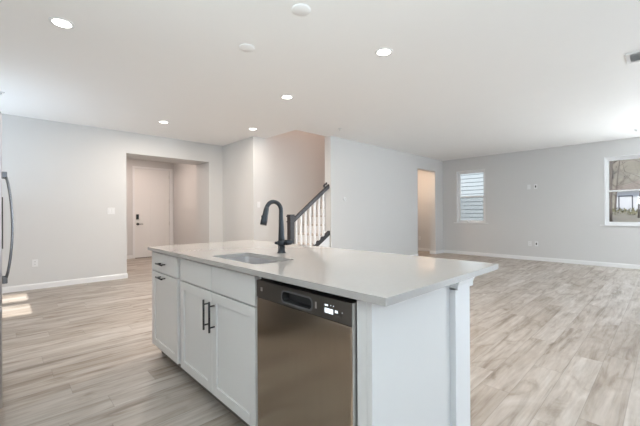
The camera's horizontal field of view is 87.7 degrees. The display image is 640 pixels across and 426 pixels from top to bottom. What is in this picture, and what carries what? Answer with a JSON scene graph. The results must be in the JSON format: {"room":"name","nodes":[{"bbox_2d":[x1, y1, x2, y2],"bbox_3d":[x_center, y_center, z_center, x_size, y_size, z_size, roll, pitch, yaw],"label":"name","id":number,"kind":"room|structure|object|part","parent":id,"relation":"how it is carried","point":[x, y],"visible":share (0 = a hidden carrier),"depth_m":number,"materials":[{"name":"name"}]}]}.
{"room":"kitchen","nodes":[
{"label":"kitchen","id":0,"kind":"room"},
{"bbox_2d":[1,114,222,286],"bbox_3d":[-4.067,-0.148,6.239,4.510,2.730,0.659,0,0,-44],"label":"wall","id":1,"kind":"structure","parent":0,"point":[64,178],"depth_m":5.69,"materials":[{"name":"paint"}]},
{"bbox_2d":[32,259,37,266],"bbox_3d":[-4.547,0.799,5.313,0.072,0.116,0.008,0,0,-44],"label":"wall outlet","id":2,"kind":"object","parent":1,"relation":"attached to","point":[35,261],"visible":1,"depth_m":5.31,"materials":[{"name":"white plastic"}]},
{"bbox_2d":[2,273,127,292],"bbox_3d":[-4.009,1.171,6.285,4.370,0.092,0.687,0,0,-44],"label":"baseboard","id":3,"kind":"structure","parent":1,"relation":"attached to","point":[9,289],"depth_m":5.54,"materials":[{"name":"white paint"}]},
{"bbox_2d":[107,208,114,213],"bbox_3d":[-3.790,-0.036,6.040,0.118,0.118,0.010,0,0,-44],"label":"light switch","id":4,"kind":"object","parent":1,"relation":"attached to","point":[109,210],"visible":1,"depth_m":6.04,"materials":[{"name":"white plastic"}]},
{"bbox_2d":[126,158,173,255],"bbox_3d":[-5.250,-0.137,8.877,2.860,2.730,0.140,0,0,-44],"label":"door frame","id":5,"kind":"structure","parent":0,"point":[129,162],"depth_m":8.96,"materials":[{"name":"paint"}]},
{"bbox_2d":[132,166,172,258],"bbox_3d":[-4.668,-0.022,9.329,1.045,2.495,0.113,0,0,-44],"label":"door","id":6,"kind":"structure","parent":5,"relation":"in","point":[151,189],"depth_m":9.30,"materials":[{"name":"paint"}]},
{"bbox_2d":[174,138,249,244],"bbox_3d":[-2.794,-0.151,8.273,0.140,2.730,4.126,0,0,-44],"label":"wall","id":7,"kind":"structure","parent":0,"point":[235,156],"depth_m":7.42,"materials":[{"name":"paint"}]},
{"bbox_2d":[249,130,324,241],"bbox_3d":[1.158,-1.518,8.282,6.158,5.420,1.330,0,0,-44],"label":"wall","id":8,"kind":"structure","parent":0,"point":[288,168],"depth_m":7.15,"materials":[{"name":"paint"}]},
{"bbox_2d":[0,0,639,160],"bbox_3d":[1.507,-1.697,4.750,10.528,0.300,15.456,0,0,-44],"label":"ceiling","id":9,"kind":"structure","parent":0,"point":[461,79],"depth_m":3.58,"materials":[{"name":"paint"}]},
{"bbox_2d":[48,17,74,28],"bbox_3d":[-2.079,-1.528,2.683,0.172,0.006,0.172,0,0,-44],"label":"recessed light","id":10,"kind":"object","parent":9,"relation":"in","point":[63,23],"visible":1,"depth_m":2.67,"materials":[{"name":"white plastic"}]},
{"bbox_2d":[52,19,71,27],"bbox_3d":[-2.079,-1.528,2.683,0.128,0.002,0.128,0,0,-44],"label":"diffuser","id":11,"kind":"object","parent":10,"relation":"attached to","point":[62,23],"depth_m":2.68,"materials":[{"name":"white plastic"}]},
{"bbox_2d":[239,44,254,51],"bbox_3d":[-0.679,-1.532,3.094,0.146,0.011,0.146,0,0,-44],"label":"cover plate","id":12,"kind":"object","parent":9,"relation":"attached to","point":[244,47],"visible":1,"depth_m":3.08,"materials":[{"name":"paint"}]},
{"bbox_2d":[281,95,292,99],"bbox_3d":[-0.437,-1.534,4.411,0.172,0.006,0.172,0,0,-44],"label":"recessed light","id":13,"kind":"object","parent":9,"relation":"in","point":[287,97],"visible":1,"depth_m":4.42,"materials":[{"name":"white plastic"}]},
{"bbox_2d":[291,4,310,15],"bbox_3d":[-0.144,-1.536,2.523,0.146,0.011,0.146,0,0,-44],"label":"cover plate","id":14,"kind":"object","parent":9,"relation":"attached to","point":[297,9],"visible":1,"depth_m":2.51,"materials":[{"name":"paint"}]},
{"bbox_2d":[375,48,392,56],"bbox_3d":[0.614,-1.542,3.195,0.172,0.006,0.172,0,0,-44],"label":"recessed light","id":15,"kind":"object","parent":9,"relation":"in","point":[382,52],"visible":1,"depth_m":3.19,"materials":[{"name":"white plastic"}]},
{"bbox_2d":[377,49,390,55],"bbox_3d":[0.614,-1.542,3.195,0.128,0.002,0.128,0,0,-44],"label":"diffuser","id":16,"kind":"object","parent":15,"relation":"attached to","point":[380,52],"depth_m":3.20,"materials":[{"name":"white plastic"}]},
{"bbox_2d":[625,50,639,63],"bbox_3d":[3.208,-1.553,3.252,0.300,0.012,0.320,0,0,-44],"label":"ceiling vent","id":17,"kind":"object","parent":9,"relation":"in","point":[632,57],"visible":1,"depth_m":3.32,"materials":[{"name":"white plastic"}]},
{"bbox_2d":[0,251,639,425],"bbox_3d":[1.523,1.243,4.745,10.528,0.120,15.456,0,0,-44],"label":"floor","id":18,"kind":"structure","parent":0,"point":[552,343],"depth_m":2.80,"materials":[{"name":"wood"}]},
{"bbox_2d":[0,111,13,408],"bbox_3d":[-2.358,0.312,1.977,0.796,1.775,0.920,0,0,-44],"label":"refrigerator","id":19,"kind":"object","parent":18,"relation":"on","point":[3,175],"visible":1,"depth_m":1.89,"materials":[{"name":"metal"}]},
{"bbox_3d":[-2.130,0.828,2.191,0.058,0.562,0.920,0,0,-44],"label":"freezer drawer","id":20,"kind":"part","parent":19,"relation":"part of","materials":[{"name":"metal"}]},
{"bbox_2d":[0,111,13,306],"bbox_3d":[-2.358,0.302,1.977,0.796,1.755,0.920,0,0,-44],"label":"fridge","id":21,"kind":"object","parent":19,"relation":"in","point":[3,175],"depth_m":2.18,"materials":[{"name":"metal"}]},
{"bbox_2d":[152,251,189,376],"bbox_3d":[-1.011,0.751,2.779,0.630,0.886,0.589,0,0,-44],"label":"base cabinet","id":22,"kind":"object","parent":18,"relation":"on","point":[166,324],"visible":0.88,"depth_m":2.56,"materials":[{"name":"paint"}]},
{"bbox_3d":[-1.212,0.397,2.603,0.020,0.150,0.553,0,0,-44],"label":"drawer","id":23,"kind":"part","parent":22,"relation":"part of","materials":[{"name":"paint"}]},
{"bbox_3d":[-1.210,0.786,2.602,0.020,0.609,0.553,0,0,-44],"label":"door","id":24,"kind":"part","parent":22,"relation":"part of","materials":[{"name":"paint"}]},
{"bbox_2d":[180,258,260,425],"bbox_3d":[-0.460,0.747,2.201,0.630,0.886,1.004,0,0,-44],"label":"base cabinet","id":25,"kind":"object","parent":18,"relation":"on","point":[218,305],"visible":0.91,"depth_m":1.92,"materials":[{"name":"paint"}]},
{"bbox_3d":[-0.814,0.395,2.186,0.020,0.150,0.484,0,0,-44],"label":"false drawer","id":26,"kind":"part","parent":25,"relation":"part of","materials":[{"name":"paint"}]},
{"bbox_3d":[-0.812,0.783,2.186,0.020,0.609,0.484,0,0,-44],"label":"door","id":27,"kind":"part","parent":25,"relation":"part of","materials":[{"name":"paint"}]},
{"bbox_3d":[-0.692,0.613,2.016,0.039,0.181,0.012,0,0,-44],"label":"handle","id":28,"kind":"part","parent":25,"relation":"part of","materials":[{"name":"black metal"}]},
{"bbox_3d":[-0.640,0.613,1.962,0.039,0.181,0.012,0,0,-44],"label":"handle","id":29,"kind":"part","parent":25,"relation":"part of","materials":[{"name":"black metal"}]},
{"bbox_3d":[-0.480,0.392,1.836,0.020,0.150,0.476,0,0,-44],"label":"false drawer","id":30,"kind":"part","parent":25,"relation":"part of","materials":[{"name":"paint"}]},
{"bbox_3d":[-0.478,0.780,1.835,0.020,0.609,0.476,0,0,-44],"label":"door","id":31,"kind":"part","parent":25,"relation":"part of","materials":[{"name":"paint"}]},
{"bbox_2d":[148,240,497,306],"bbox_3d":[-0.253,0.289,2.277,1.014,0.027,2.402,0,0,-44],"label":"countertop","id":32,"kind":"structure","parent":25,"relation":"on","point":[379,278],"depth_m":1.68,"materials":[{"name":"white stone"}]},
{"bbox_2d":[227,256,278,263],"bbox_3d":[-0.422,0.403,2.054,0.313,0.200,0.570,0,0,-44],"label":"sink","id":33,"kind":"object","parent":32,"relation":"in","point":[252,260],"visible":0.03,"depth_m":2.27,"materials":[{"name":"metal"}]},
{"bbox_2d":[260,200,291,252],"bbox_3d":[-0.305,0.092,2.282,0.237,0.367,0.078,0,0,-34],"label":"faucet","id":34,"kind":"object","parent":32,"relation":"on","point":[281,242],"visible":1,"depth_m":2.29,"materials":[{"name":"metal"}]},
{"bbox_3d":[-0.256,0.206,2.320,0.119,0.042,0.058,0,0,-15],"label":"lever","id":35,"kind":"part","parent":34,"relation":"part of","materials":[{"name":"metal"}]},
{"bbox_2d":[257,277,357,425],"bbox_3d":[0.107,0.743,1.604,0.594,0.884,0.639,0,0,-44],"label":"dishwasher","id":36,"kind":"object","parent":18,"relation":"on","point":[307,338],"visible":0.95,"depth_m":1.35,"materials":[{"name":"metal"}]},
{"bbox_3d":[-0.100,0.364,1.390,0.002,0.057,0.207,0,0,-44],"label":"pocket handle","id":37,"kind":"part","parent":36,"relation":"part of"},
{"bbox_3d":[-0.079,0.360,1.405,0.050,0.081,0.602,0,0,-44],"label":"control panel","id":38,"kind":"part","parent":36,"relation":"part of","materials":[{"name":"metal"}]},
{"bbox_2d":[286,182,329,246],"bbox_3d":[-0.198,0.293,6.320,1.028,1.806,0.120,0,0,-44],"label":"stair railing","id":39,"kind":"object","parent":18,"relation":"on","point":[324,241],"visible":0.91,"depth_m":6.32,"materials":[{"name":"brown wood"}]},
{"bbox_3d":[-0.524,0.612,6.006,0.120,1.170,0.120,0,0,-44],"label":"newel post","id":40,"kind":"part","parent":39,"relation":"part of","materials":[{"name":"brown wood"}]},
{"bbox_3d":[-0.165,-0.194,6.354,0.930,0.764,0.052,0,0,-44],"label":"handrail","id":41,"kind":"part","parent":39,"relation":"part of","materials":[{"name":"brown wood"}]},
{"bbox_3d":[-0.159,0.692,6.351,0.930,0.671,0.064,0,0,-44],"label":"shoe rail","id":42,"kind":"part","parent":39,"relation":"part of","materials":[{"name":"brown wood"}]},
{"bbox_3d":[-0.159,0.816,6.353,0.930,0.759,0.056,0,0,-44],"label":"skirt panel","id":43,"kind":"part","parent":39,"relation":"part of","materials":[{"name":"white paint"}]},
{"bbox_2d":[297,207,326,244],"bbox_3d":[0.508,-0.136,7.697,3.693,2.660,0.945,0,0,-44],"label":"staircase","id":44,"kind":"structure","parent":18,"relation":"on","point":[298,234],"depth_m":7.20,"materials":[{"name":"white paint"}]},
{"bbox_2d":[357,285,449,425],"bbox_3d":[-0.384,0.746,2.187,0.642,0.886,2.303,0,0,-44],"label":"island end panel","id":45,"kind":"object","parent":18,"relation":"on","point":[403,348],"visible":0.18,"depth_m":1.28,"materials":[{"name":"paint"}]},
{"bbox_3d":[0.583,0.740,1.569,0.095,0.886,0.017,0,0,-44],"label":"return panel","id":46,"kind":"part","parent":45,"relation":"part of","materials":[{"name":"paint"}]},
{"bbox_2d":[450,277,474,425],"bbox_3d":[0.654,0.740,1.701,0.187,0.886,0.213,0,0,-44],"label":"island post","id":47,"kind":"object","parent":18,"relation":"on","point":[460,291],"visible":0.35,"depth_m":1.61,"materials":[{"name":"white paint"}]},
{"bbox_2d":[325,136,442,254],"bbox_3d":[1.875,-1.462,8.338,4.763,5.300,0.170,0,0,-44],"label":"wall","id":48,"kind":"structure","parent":0,"point":[379,185],"depth_m":7.68,"materials":[{"name":"paint"}]},
{"bbox_2d":[414,250,443,255],"bbox_3d":[1.886,1.142,8.326,4.749,0.092,0.194,0,0,-44],"label":"baseboard","id":49,"kind":"structure","parent":48,"relation":"attached to","point":[430,251],"depth_m":9.66,"materials":[{"name":"white paint"}]},
{"bbox_2d":[460,172,483,219],"bbox_3d":[6.996,-2.874,16.993,7.200,9.100,9.700,0,0,-44],"label":"neighbor house","id":50,"kind":"structure","parent":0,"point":[471,208],"depth_m":13.30,"materials":[{"name":"plastic"}]},
{"bbox_2d":[417,137,639,264],"bbox_3d":[6.794,-0.207,6.739,0.140,2.730,11.050,0,0,-44],"label":"wall","id":51,"kind":"structure","parent":0,"point":[564,214],"depth_m":8.08,"materials":[{"name":"paint"}]},
{"bbox_2d":[454,169,487,223],"bbox_3d":[4.252,-0.455,9.368,0.137,1.490,0.941,0,0,-44],"label":"window","id":52,"kind":"structure","parent":51,"relation":"in","point":[458,173],"depth_m":9.54,"materials":[{"name":"white paint"}]},
{"bbox_3d":[4.287,-0.798,9.405,0.020,0.709,0.699,0,0,-44],"label":"sash","id":53,"kind":"part","parent":52,"relation":"part of","materials":[{"name":"white paint"}]},
{"bbox_3d":[4.275,-0.121,9.388,0.020,0.714,0.699,0,0,-44],"label":"sash","id":54,"kind":"part","parent":52,"relation":"part of","materials":[{"name":"white paint"}]},
{"bbox_2d":[418,248,639,268],"bbox_3d":[6.697,1.113,6.734,0.014,0.092,10.910,0,0,-44],"label":"baseboard","id":55,"kind":"structure","parent":51,"relation":"attached to","point":[595,263],"depth_m":8.02,"materials":[{"name":"white paint"}]},
{"bbox_2d":[600,154,639,225],"bbox_3d":[6.536,-0.472,6.974,0.137,1.490,1.032,0,0,-44],"label":"window","id":56,"kind":"structure","parent":51,"relation":"in","point":[634,156],"depth_m":7.25,"materials":[{"name":"white paint"}]},
{"bbox_3d":[6.520,0.263,6.954,0.082,0.020,1.032,0,0,-44],"label":"sill","id":57,"kind":"part","parent":56,"relation":"part of","materials":[{"name":"white paint"}]},
{"bbox_3d":[6.572,-0.815,7.010,0.020,0.709,0.790,0,0,-44],"label":"sash","id":58,"kind":"part","parent":56,"relation":"part of","materials":[{"name":"white paint"}]},
{"bbox_3d":[6.559,-0.138,6.994,0.020,0.714,0.790,0,0,-44],"label":"sash","id":59,"kind":"part","parent":56,"relation":"part of","materials":[{"name":"white paint"}]},
{"label":"outside","id":60,"kind":"structure","parent":0,"visible":0},
{"bbox_2d":[609,158,639,221],"bbox_3d":[36.567,-8.259,45.662,96.600,19.351,67.500,0,0,-44],"label":"hill","id":61,"kind":"structure","parent":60,"point":[630,163],"depth_m":51.79,"materials":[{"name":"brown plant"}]},
{"bbox_2d":[609,161,615,221],"bbox_3d":[20.061,-4.755,22.802,6.417,10.880,4.048,0,0,20],"label":"bare tree","id":62,"kind":"object","parent":61,"relation":"on","point":[611,163],"visible":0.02,"depth_m":22.63,"materials":[{"name":"grey plant"}]},
{"bbox_2d":[609,161,630,208],"bbox_3d":[31.127,-3.945,35.024,2.840,8.049,2.651,0,0,31],"label":"bare tree","id":63,"kind":"object","parent":61,"relation":"on","point":[623,181],"visible":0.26,"depth_m":34.88,"materials":[{"name":"grey plant"}]},
{"bbox_2d":[609,159,639,217],"bbox_3d":[23.955,-4.201,25.002,4.529,9.347,5.411,0,0,-14],"label":"bare tree","id":64,"kind":"object","parent":61,"relation":"on","point":[633,182],"visible":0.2,"depth_m":24.85,"materials":[{"name":"grey plant"}]},
{"bbox_2d":[612,207,637,214],"bbox_3d":[27.378,-0.197,29.222,8.173,0.973,5.882,0,0,-44],"label":"undergrowth","id":65,"kind":"object","parent":61,"relation":"on","point":[630,211],"visible":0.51,"depth_m":28.90,"materials":[{"name":"green plant"}]},
{"bbox_2d":[612,180,639,211],"bbox_3d":[37.161,-1.954,36.300,4.700,4.500,8.000,0,0,-44],"label":"shed","id":66,"kind":"object","parent":61,"relation":"on","point":[627,200],"visible":0.69,"depth_m":36.65,"materials":[{"name":"white paint"}]},
{"bbox_3d":[33.852,-0.960,36.882,0.090,1.950,1.200,0,0,-44],"label":"door trim","id":67,"kind":"part","parent":66,"relation":"part of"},
{"bbox_3d":[33.863,-0.910,36.892,0.060,1.850,1.000,0,0,-44],"label":"door","id":68,"kind":"part","parent":66,"relation":"part of","materials":[{"name":"white paint"}]}
]}

